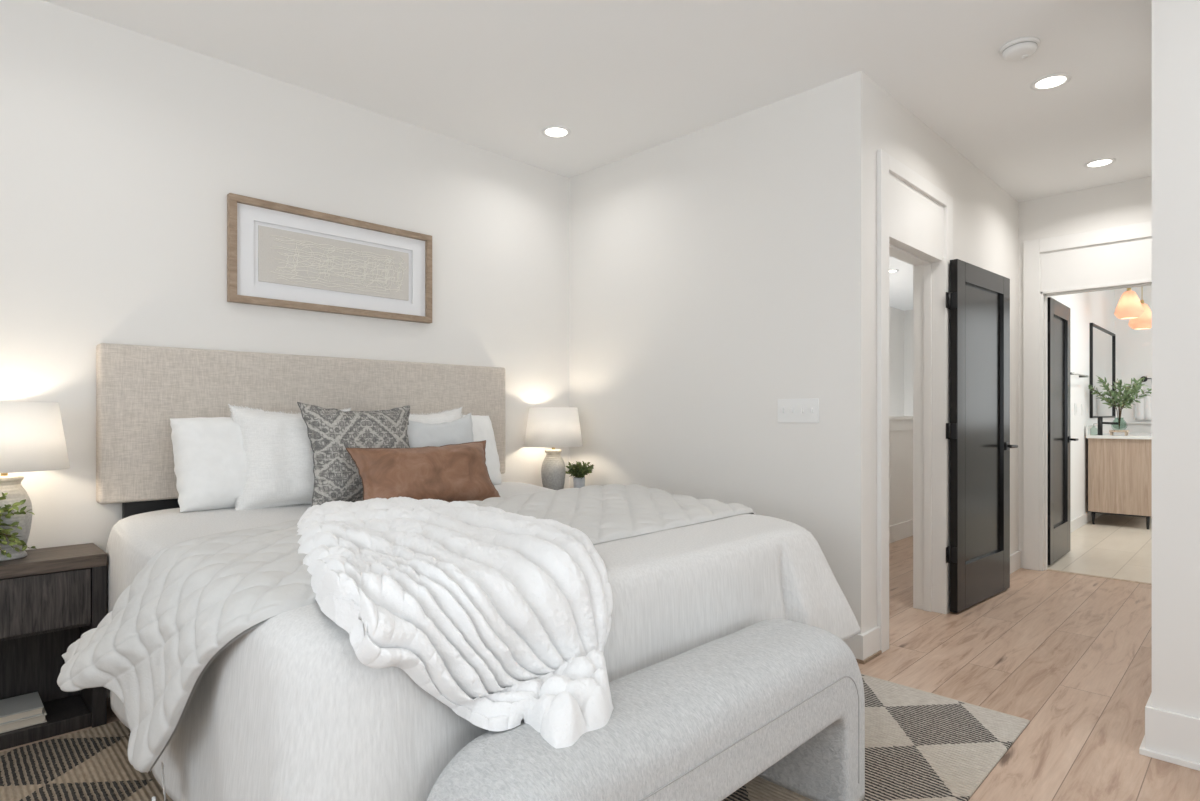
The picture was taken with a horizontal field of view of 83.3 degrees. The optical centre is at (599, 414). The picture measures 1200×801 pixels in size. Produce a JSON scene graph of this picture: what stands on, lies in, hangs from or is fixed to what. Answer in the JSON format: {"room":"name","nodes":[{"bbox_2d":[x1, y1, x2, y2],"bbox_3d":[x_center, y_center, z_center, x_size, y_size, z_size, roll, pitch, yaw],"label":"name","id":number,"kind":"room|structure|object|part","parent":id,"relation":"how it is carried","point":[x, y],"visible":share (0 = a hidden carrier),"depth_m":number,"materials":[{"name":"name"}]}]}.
{"room":"bedroom","nodes":[
{"label":"bedroom","id":0,"kind":"room"},
{"bbox_2d":[0,0,568,551],"bbox_3d":[-1.854,-0.225,2.972,0.120,2.740,4.786,0,0,45],"label":"wall","id":1,"kind":"structure","parent":0,"point":[123,150],"depth_m":2.95,"materials":[{"name":"white paint"}]},
{"bbox_2d":[227,193,431,323],"bbox_3d":[-1.310,-0.754,3.402,0.038,0.486,1.031,0,0,45],"label":"framed art","id":2,"kind":"object","parent":1,"relation":"attached to","point":[279,255],"visible":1,"depth_m":3.35,"materials":[{"name":"beige paper"}]},
{"bbox_2d":[43,0,1151,310],"bbox_3d":[2.649,-1.645,3.714,7.300,0.100,12.600,0,0,45],"label":"ceiling","id":3,"kind":"structure","parent":0,"point":[626,78],"depth_m":3.04,"materials":[{"name":"white paint"}]},
{"bbox_2d":[542,125,570,137],"bbox_3d":[-0.247,-1.591,3.796,0.164,0.007,0.164,0,0,45],"label":"recessed light","id":4,"kind":"object","parent":3,"relation":"in","point":[554,131],"visible":1,"depth_m":3.79,"materials":[{"name":"white plastic"}]},
{"bbox_2d":[889,269,898,272],"bbox_3d":[3.223,-1.591,7.474,0.164,0.007,0.164,0,0,45],"label":"recessed light","id":5,"kind":"object","parent":3,"relation":"in","point":[890,270],"visible":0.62,"depth_m":7.44,"materials":[{"name":"white plastic"}]},
{"bbox_2d":[999,36,1039,61],"bbox_3d":[1.814,-1.572,2.915,0.152,0.046,0.152,0,0,45],"label":"smoke detector","id":6,"kind":"object","parent":3,"relation":"attached to","point":[1018,49],"visible":1,"depth_m":2.88,"materials":[{"name":"white plastic"}]},
{"bbox_2d":[1030,73,1071,90],"bbox_3d":[2.156,-1.591,3.225,0.164,0.007,0.164,0,0,45],"label":"recessed light","id":7,"kind":"object","parent":3,"relation":"in","point":[1051,81],"visible":1,"depth_m":3.22,"materials":[{"name":"white plastic"}]},
{"bbox_2d":[1084,158,1115,167],"bbox_3d":[3.160,-1.591,4.264,0.164,0.007,0.164,0,0,45],"label":"recessed light","id":8,"kind":"object","parent":3,"relation":"in","point":[1101,162],"visible":1,"depth_m":4.25,"materials":[{"name":"white plastic"}]},
{"bbox_2d":[1114,288,1143,318],"bbox_3d":[5.449,-1.295,6.944,0.247,0.600,0.244,0,0,45],"label":"pendant light","id":9,"kind":"object","parent":3,"relation":"hanging from","point":[1129,306],"visible":0.97,"depth_m":6.88,"materials":[{"name":"glass"}]},
{"bbox_2d":[1128,299,1151,328],"bbox_3d":[6.139,-1.285,7.635,0.247,0.620,0.244,0,0,45],"label":"pendant light","id":10,"kind":"object","parent":3,"relation":"hanging from","point":[1144,321],"visible":0.59,"depth_m":7.56,"materials":[{"name":"glass"}]},
{"bbox_2d":[0,514,1199,800],"bbox_3d":[2.966,1.195,3.327,6.302,0.100,12.500,0,0,45],"label":"floor","id":11,"kind":"structure","parent":0,"point":[1069,655],"depth_m":3.10,"materials":[{"name":"brown wood"}]},
{"bbox_2d":[0,543,106,749],"bbox_3d":[-2.113,0.828,2.392,0.294,0.635,0.550,0,0,45],"label":"nightstand","id":12,"kind":"object","parent":11,"relation":"on","point":[50,597],"visible":0.92,"depth_m":2.45,"materials":[{"name":"brown wood"}]},
{"bbox_2d":[0,492,36,557],"bbox_3d":[-2.124,0.387,2.236,0.353,0.246,0.393,0,0,-9],"label":"trailing plant","id":13,"kind":"object","parent":12,"relation":"on","point":[11,538],"visible":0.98,"depth_m":2.32,"materials":[{"name":"green plant"}]},
{"bbox_2d":[0,708,46,732],"bbox_3d":[-2.141,1.081,2.371,0.190,0.028,0.285,0,0,45],"label":"book","id":14,"kind":"object","parent":12,"relation":"on","point":[39,719],"visible":0.34,"depth_m":2.36,"materials":[{"name":"beige paper"}]},
{"bbox_2d":[0,692,43,724],"bbox_3d":[-2.146,1.053,2.369,0.185,0.028,0.280,0,0,45],"label":"book","id":15,"kind":"object","parent":14,"relation":"on","point":[16,708],"visible":1,"depth_m":2.39,"materials":[{"name":"grey paper"}]},
{"bbox_2d":[0,402,69,560],"bbox_3d":[-2.116,0.233,2.395,0.366,0.555,0.366,0,0,45],"label":"table lamp","id":16,"kind":"object","parent":12,"relation":"on","point":[32,438],"visible":0.85,"depth_m":2.35,"materials":[{"name":"fabric"}]},
{"bbox_3d":[-2.116,0.075,2.395,0.366,0.240,0.366,0,0,45],"label":"lamp shade","id":17,"kind":"part","parent":16,"relation":"part of","materials":[{"name":"white fabric"}]},
{"bbox_3d":[-2.028,0.660,2.307,0.022,0.199,0.458,0,0,45],"label":"drawer","id":18,"kind":"part","parent":12,"relation":"part of","materials":[{"name":"brown wood"}]},
{"bbox_2d":[0,674,1029,800],"bbox_3d":[-0.325,1.141,2.275,2.395,0.010,3.050,0,0,45],"label":"area rug","id":19,"kind":"object","parent":11,"relation":"on","point":[920,745],"visible":0.3,"depth_m":2.23,"materials":[{"name":"beige fabric"}]},
{"bbox_2d":[96,343,504,518],"bbox_3d":[-0.606,0.430,2.698,2.030,1.430,1.993,0,0,45],"label":"headboard","id":20,"kind":"object","parent":19,"relation":"on","point":[139,388],"visible":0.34,"depth_m":2.94,"materials":[{"name":"beige fabric"}]},
{"bbox_2d":[106,482,860,800],"bbox_3d":[-0.491,0.681,2.604,2.165,0.597,2.133,0,0,45],"label":"coverlet","id":21,"kind":"object","parent":20,"relation":"on","point":[288,710],"visible":0.39,"depth_m":1.62,"materials":[{"name":"fabric"}]},
{"bbox_2d":[170,417,246,512],"bbox_3d":[-1.529,0.199,2.872,0.252,0.380,0.503,0,0,45],"label":"pillow","id":22,"kind":"object","parent":21,"relation":"on","point":[210,462],"visible":0.45,"depth_m":2.71,"materials":[{"name":"white fabric"}]},
{"bbox_2d":[228,404,350,509],"bbox_3d":[-1.329,0.190,2.955,0.238,0.475,0.542,0,0,45],"label":"pillow","id":23,"kind":"object","parent":21,"relation":"on","point":[276,445],"visible":0.56,"depth_m":2.84,"materials":[{"name":"white fabric"}]},
{"bbox_2d":[297,402,409,506],"bbox_3d":[-1.055,0.184,3.017,0.232,0.479,0.544,0,0,45],"label":"cushion","id":24,"kind":"object","parent":21,"relation":"on","point":[330,432],"visible":0.69,"depth_m":2.89,"materials":[{"name":"grey fabric"}]},
{"bbox_2d":[57,484,755,800],"bbox_3d":[-0.434,0.678,2.435,1.165,0.677,2.337,0,0,45],"label":"quilt","id":25,"kind":"object","parent":21,"relation":"on","point":[195,597],"visible":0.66,"depth_m":1.74,"materials":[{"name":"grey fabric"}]},
{"bbox_2d":[297,496,613,748],"bbox_3d":[-0.474,0.467,2.057,0.824,0.316,1.780,0,0,-27],"label":"throw blanket","id":26,"kind":"object","parent":25,"relation":"on","point":[503,618],"visible":0.98,"depth_m":1.46,"materials":[{"name":"white fabric"}]},
{"bbox_2d":[378,407,462,423],"bbox_3d":[-0.863,0.193,3.452,0.234,0.476,0.536,0,0,45],"label":"pillow","id":27,"kind":"object","parent":21,"relation":"on","point":[454,414],"visible":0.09,"depth_m":3.50,"materials":[{"name":"white fabric"}]},
{"bbox_2d":[346,440,499,501],"bbox_3d":[-0.755,0.271,2.984,0.220,0.296,0.699,0,0,45],"label":"lumbar cushion","id":28,"kind":"object","parent":21,"relation":"on","point":[451,472],"visible":0.8,"depth_m":2.90,"materials":[{"name":"brown leather"}]},
{"bbox_2d":[407,413,473,447],"bbox_3d":[-0.795,0.203,3.323,0.222,0.429,0.501,0,0,45],"label":"cushion","id":29,"kind":"object","parent":21,"relation":"on","point":[459,431],"visible":0.25,"depth_m":3.31,"materials":[{"name":"grey fabric"}]},
{"bbox_2d":[462,415,500,484],"bbox_3d":[-0.780,0.198,3.652,0.252,0.399,0.504,0,0,45],"label":"pillow","id":30,"kind":"object","parent":21,"relation":"on","point":[482,428],"visible":0.24,"depth_m":3.70,"materials":[{"name":"white fabric"}]},
{"bbox_2d":[426,619,864,800],"bbox_3d":[0.216,0.880,1.642,0.310,0.521,1.350,0,0,45],"label":"bench","id":31,"kind":"object","parent":19,"relation":"on","point":[781,702],"visible":0.92,"depth_m":1.53,"materials":[{"name":"grey fabric"}]},
{"bbox_2d":[1088,438,1151,528],"bbox_3d":[5.866,0.695,7.426,0.548,0.900,1.600,0,0,45],"label":"vanity cabinet","id":32,"kind":"object","parent":11,"relation":"on","point":[1119,470],"visible":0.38,"depth_m":6.86,"materials":[{"name":"brown wood"}]},
{"bbox_3d":[5.163,1.075,7.054,0.034,0.140,0.034,0,0,45],"label":"leg","id":33,"kind":"part","parent":32,"relation":"part of","materials":[{"name":"black metal"}]},
{"bbox_2d":[1086,424,1151,439],"bbox_3d":[5.860,0.180,7.436,0.563,0.130,1.655,0,0,45],"label":"countertop","id":34,"kind":"structure","parent":32,"relation":"on","point":[1093,432],"depth_m":7.04,"materials":[{"name":"white stone"}]},
{"bbox_2d":[1098,417,1118,434],"bbox_3d":[5.299,0.118,7.032,0.177,0.195,0.044,0,0,45],"label":"faucet","id":35,"kind":"object","parent":34,"relation":"on","point":[1100,419],"visible":0.86,"depth_m":7.06,"materials":[{"name":"black metal"}]},
{"bbox_3d":[5.310,0.088,7.021,0.146,0.029,0.024,0,0,45],"label":"spout","id":36,"kind":"part","parent":35,"relation":"part of","materials":[{"name":"black metal"}]},
{"bbox_2d":[1109,430,1128,435],"bbox_3d":[5.390,0.188,6.998,0.150,0.055,0.140,0,0,45],"label":"tray","id":37,"kind":"object","parent":34,"relation":"on","point":[1110,431],"visible":0.92,"depth_m":6.96,"materials":[{"name":"brown wood"}]},
{"bbox_2d":[1088,376,1151,429],"bbox_3d":[5.445,-0.128,6.985,0.624,0.582,0.485,0,0,-23],"label":"plant","id":38,"kind":"object","parent":37,"relation":"on","point":[1127,398],"visible":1,"depth_m":7.00,"materials":[{"name":"green plant"}]},
{"bbox_3d":[5.858,1.018,7.435,0.465,0.018,1.540,0,0,45],"label":"leg rail","id":39,"kind":"part","parent":32,"relation":"part of","materials":[{"name":"black metal"}]},
{"bbox_3d":[5.478,1.075,6.740,0.034,0.140,0.034,0,0,45],"label":"leg","id":40,"kind":"part","parent":32,"relation":"part of","materials":[{"name":"black metal"}]},
{"bbox_3d":[-0.297,0.828,4.211,0.294,0.635,0.550,0,0,45],"label":"nightstand","id":41,"kind":"object","parent":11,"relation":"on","visible":0},
{"bbox_2d":[524,407,582,489],"bbox_3d":[-0.290,0.233,4.196,0.366,0.555,0.366,0,0,45],"label":"table lamp","id":42,"kind":"object","parent":41,"relation":"on","point":[547,427],"visible":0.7,"depth_m":4.07,"materials":[{"name":"fabric"}]},
{"bbox_3d":[-0.290,0.075,4.196,0.366,0.240,0.366,0,0,45],"label":"lamp shade","id":43,"kind":"part","parent":42,"relation":"part of","materials":[{"name":"white fabric"}]},
{"bbox_2d":[566,461,593,487],"bbox_3d":[-0.126,0.398,4.226,0.189,0.225,0.186,0,0,12],"label":"potted plant","id":44,"kind":"object","parent":41,"relation":"on","point":[577,470],"visible":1,"depth_m":4.19,"materials":[{"name":"green plant"}]},
{"bbox_3d":[-0.131,0.451,4.221,0.074,0.118,0.074,0,0,45],"label":"pot","id":45,"kind":"part","parent":44,"relation":"part of","materials":[{"name":"ceramic"}]},
{"bbox_2d":[569,71,871,633],"bbox_3d":[0.545,-0.225,3.874,2.002,2.740,0.120,0,0,45],"label":"wall","id":46,"kind":"structure","parent":0,"point":[720,273],"depth_m":3.57,"materials":[{"name":"white paint"}]},
{"bbox_2d":[778,398,818,422],"bbox_3d":[0.985,-0.020,3.335,0.216,0.118,0.020,0,0,45],"label":"switch plate","id":47,"kind":"object","parent":46,"relation":"attached to","point":[789,410],"visible":1,"depth_m":3.33,"materials":[{"name":"white plastic"}]},
{"bbox_2d":[843,626,881,663],"bbox_3d":[0.564,1.081,3.876,2.026,0.128,0.198,0,0,45],"label":"baseboard","id":48,"kind":"structure","parent":46,"relation":"attached to","point":[864,645],"depth_m":3.14,"materials":[{"name":"white paint"}]},
{"bbox_2d":[889,307,912,415],"bbox_3d":[2.882,0.525,6.849,2.600,4.240,7.634,0,0,45],"label":"wall","id":49,"kind":"structure","parent":0,"point":[900,321],"depth_m":10.23,"materials":[{"name":"white paint"}]},
{"bbox_2d":[889,430,912,525],"bbox_3d":[3.108,0.630,6.637,0.120,1.030,7.414,0,0,45],"label":"wall","id":50,"kind":"structure","parent":0,"point":[900,442],"depth_m":6.21,"materials":[{"name":"white paint"}]},
{"bbox_2d":[889,519,912,542],"bbox_3d":[3.156,1.070,6.589,0.016,0.150,7.414,0,0,45],"label":"baseboard","id":51,"kind":"structure","parent":50,"relation":"attached to","point":[899,531],"depth_m":6.17,"materials":[{"name":"white paint"}]},
{"bbox_2d":[889,416,912,430],"bbox_3d":[3.108,0.078,6.637,0.200,0.134,7.414,0,0,45],"label":"half wall cap","id":52,"kind":"object","parent":50,"relation":"on","point":[896,423],"visible":0.01,"depth_m":6.15,"materials":[{"name":"white paint"}]},
{"bbox_2d":[872,80,1018,627],"bbox_3d":[2.208,-0.225,4.226,0.154,2.740,2.730,0,0,45],"label":"wall","id":53,"kind":"structure","parent":0,"point":[985,216],"depth_m":3.88,"materials":[{"name":"white paint"}]},
{"bbox_2d":[877,149,952,652],"bbox_3d":[1.702,-0.065,3.601,0.022,2.420,1.022,0,0,45],"label":"hall doorway","id":54,"kind":"structure","parent":53,"relation":"in","point":[886,164],"depth_m":3.27,"materials":[{"name":"white paint"}]},
{"bbox_2d":[889,232,947,613],"bbox_3d":[1.644,0.119,3.654,0.184,2.052,0.829,0,0,45],"label":"door frame","id":55,"kind":"structure","parent":53,"relation":"attached to","point":[930,270],"depth_m":3.92,"materials":[{"name":"white paint"}]},
{"bbox_2d":[946,259,1017,612],"bbox_3d":[2.352,0.121,4.115,0.912,2.025,0.113,0,0,-41],"label":"door","id":56,"kind":"structure","parent":53,"relation":"in","point":[978,299],"depth_m":4.12,"materials":[{"name":"black paint"}]},
{"bbox_3d":[2.352,0.048,4.152,0.630,1.650,0.042,0,0,-41],"label":"panel","id":57,"kind":"part","parent":56,"relation":"part of","materials":[{"name":"grey glass"}]},
{"bbox_3d":[2.644,0.203,4.376,0.052,0.052,0.008,0,0,-41],"label":"handle","id":58,"kind":"part","parent":56,"relation":"part of","materials":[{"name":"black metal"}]},
{"bbox_2d":[1010,551,1020,573],"bbox_3d":[2.603,1.081,4.507,0.016,0.128,1.534,0,0,45],"label":"baseboard","id":59,"kind":"structure","parent":53,"relation":"attached to","point":[1015,558],"depth_m":4.93,"materials":[{"name":"white paint"}]},
{"bbox_2d":[1019,176,1151,567],"bbox_3d":[3.591,-0.225,4.686,1.160,2.740,0.125,0,0,45],"label":"wall","id":60,"kind":"structure","parent":0,"point":[1127,202],"depth_m":4.76,"materials":[{"name":"white paint"}]},
{"bbox_2d":[1023,221,1151,570],"bbox_3d":[3.498,-0.072,4.682,0.965,2.435,0.022,0,0,45],"label":"bathroom doorway","id":61,"kind":"structure","parent":60,"relation":"in","point":[1032,249],"depth_m":4.97,"materials":[{"name":"white paint"}]},
{"bbox_2d":[1040,279,1151,570],"bbox_3d":[3.550,0.119,4.731,0.764,2.052,0.140,0,0,45],"label":"door frame","id":62,"kind":"structure","parent":60,"relation":"attached to","point":[1043,294],"depth_m":4.95,"materials":[{"name":"white paint"}]},
{"bbox_2d":[1047,569,1151,584],"bbox_3d":[3.548,1.148,4.729,0.760,0.014,0.035,0,0,45],"label":"threshold","id":63,"kind":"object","parent":60,"relation":"attached to","point":[1047,569],"depth_m":4.75,"materials":[{"name":"brown wood"}]},
{"bbox_2d":[1047,285,1151,520],"bbox_3d":[5.545,-0.225,6.049,2.300,2.740,4.804,0,0,45],"label":"wall","id":64,"kind":"structure","parent":0,"point":[1133,346],"depth_m":7.27,"materials":[{"name":"white paint"}]},
{"bbox_2d":[1047,297,1078,564],"bbox_3d":[3.641,0.123,5.319,0.113,2.020,0.802,0,0,44],"label":"door","id":65,"kind":"structure","parent":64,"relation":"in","point":[1059,438],"depth_m":5.34,"materials":[{"name":"black paint"}]},
{"bbox_3d":[3.637,0.051,5.356,0.042,1.645,0.520,0,0,44],"label":"panel","id":66,"kind":"part","parent":65,"relation":"part of","materials":[{"name":"grey glass"}]},
{"bbox_2d":[1074,403,1077,414],"bbox_3d":[4.771,-0.055,6.753,0.010,0.120,0.120,0,0,45],"label":"switch plate","id":67,"kind":"object","parent":64,"relation":"attached to","point":[1075,404],"visible":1,"depth_m":6.73,"materials":[{"name":"white plastic"}]},
{"bbox_2d":[1070,372,1088,377],"bbox_3d":[4.680,-0.390,6.618,0.073,0.021,0.740,0,0,45],"label":"towel bar","id":68,"kind":"object","parent":64,"relation":"attached to","point":[1071,373],"visible":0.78,"depth_m":6.57,"materials":[{"name":"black metal"}]},
{"bbox_2d":[1081,404,1083,414],"bbox_3d":[4.997,-0.055,6.980,0.010,0.120,0.120,0,0,45],"label":"switch plate","id":69,"kind":"object","parent":64,"relation":"attached to","point":[1082,405],"visible":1,"depth_m":6.97,"materials":[{"name":"white plastic"}]},
{"bbox_2d":[1070,511,1101,532],"bbox_3d":[4.813,1.090,6.793,0.014,0.110,4.584,0,0,45],"label":"baseboard","id":70,"kind":"structure","parent":64,"relation":"attached to","point":[1080,521],"depth_m":6.89,"materials":[{"name":"white paint"}]},
{"bbox_2d":[1090,323,1115,417],"bbox_3d":[5.812,-0.477,7.784,0.028,1.025,1.490,0,0,45],"label":"wall mirror","id":71,"kind":"object","parent":64,"relation":"attached to","point":[1102,341],"visible":0.98,"depth_m":7.71,"materials":[{"name":"grey mirror"}]},
{"bbox_2d":[1120,422,1151,423],"bbox_3d":[7.121,0.099,7.699,2.000,0.023,0.040,0,0,45],"label":"ledge","id":72,"kind":"object","parent":64,"relation":"attached to","point":[1120,422],"visible":0.45,"depth_m":8.24,"materials":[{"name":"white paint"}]},
{"bbox_2d":[1141,376,1151,383],"bbox_3d":[6.632,-0.406,8.179,0.124,0.124,0.052,0,0,45],"label":"towel ring","id":73,"kind":"object","parent":64,"relation":"attached to","point":[1146,378],"visible":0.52,"depth_m":8.19,"materials":[{"name":"black metal"}]},
{"bbox_2d":[1135,386,1151,419],"bbox_3d":[6.606,-0.140,8.184,0.184,0.410,0.042,0,0,45],"label":"hand towel","id":74,"kind":"object","parent":73,"relation":"hanging from","point":[1143,410],"visible":0.64,"depth_m":8.18,"materials":[{"name":"white fabric"}]},
{"bbox_2d":[1152,0,1199,717],"bbox_3d":[3.934,-0.225,2.234,2.990,2.740,2.871,0,0,45],"label":"wall","id":75,"kind":"structure","parent":0,"point":[1175,23],"depth_m":2.23,"materials":[{"name":"white paint"}]},
{"bbox_2d":[1139,692,1199,770],"bbox_3d":[3.877,1.065,2.270,2.920,0.160,2.901,0,0,45],"label":"baseboard","id":76,"kind":"structure","parent":75,"relation":"attached to","point":[1172,737],"depth_m":2.22,"materials":[{"name":"white paint"}]}
]}

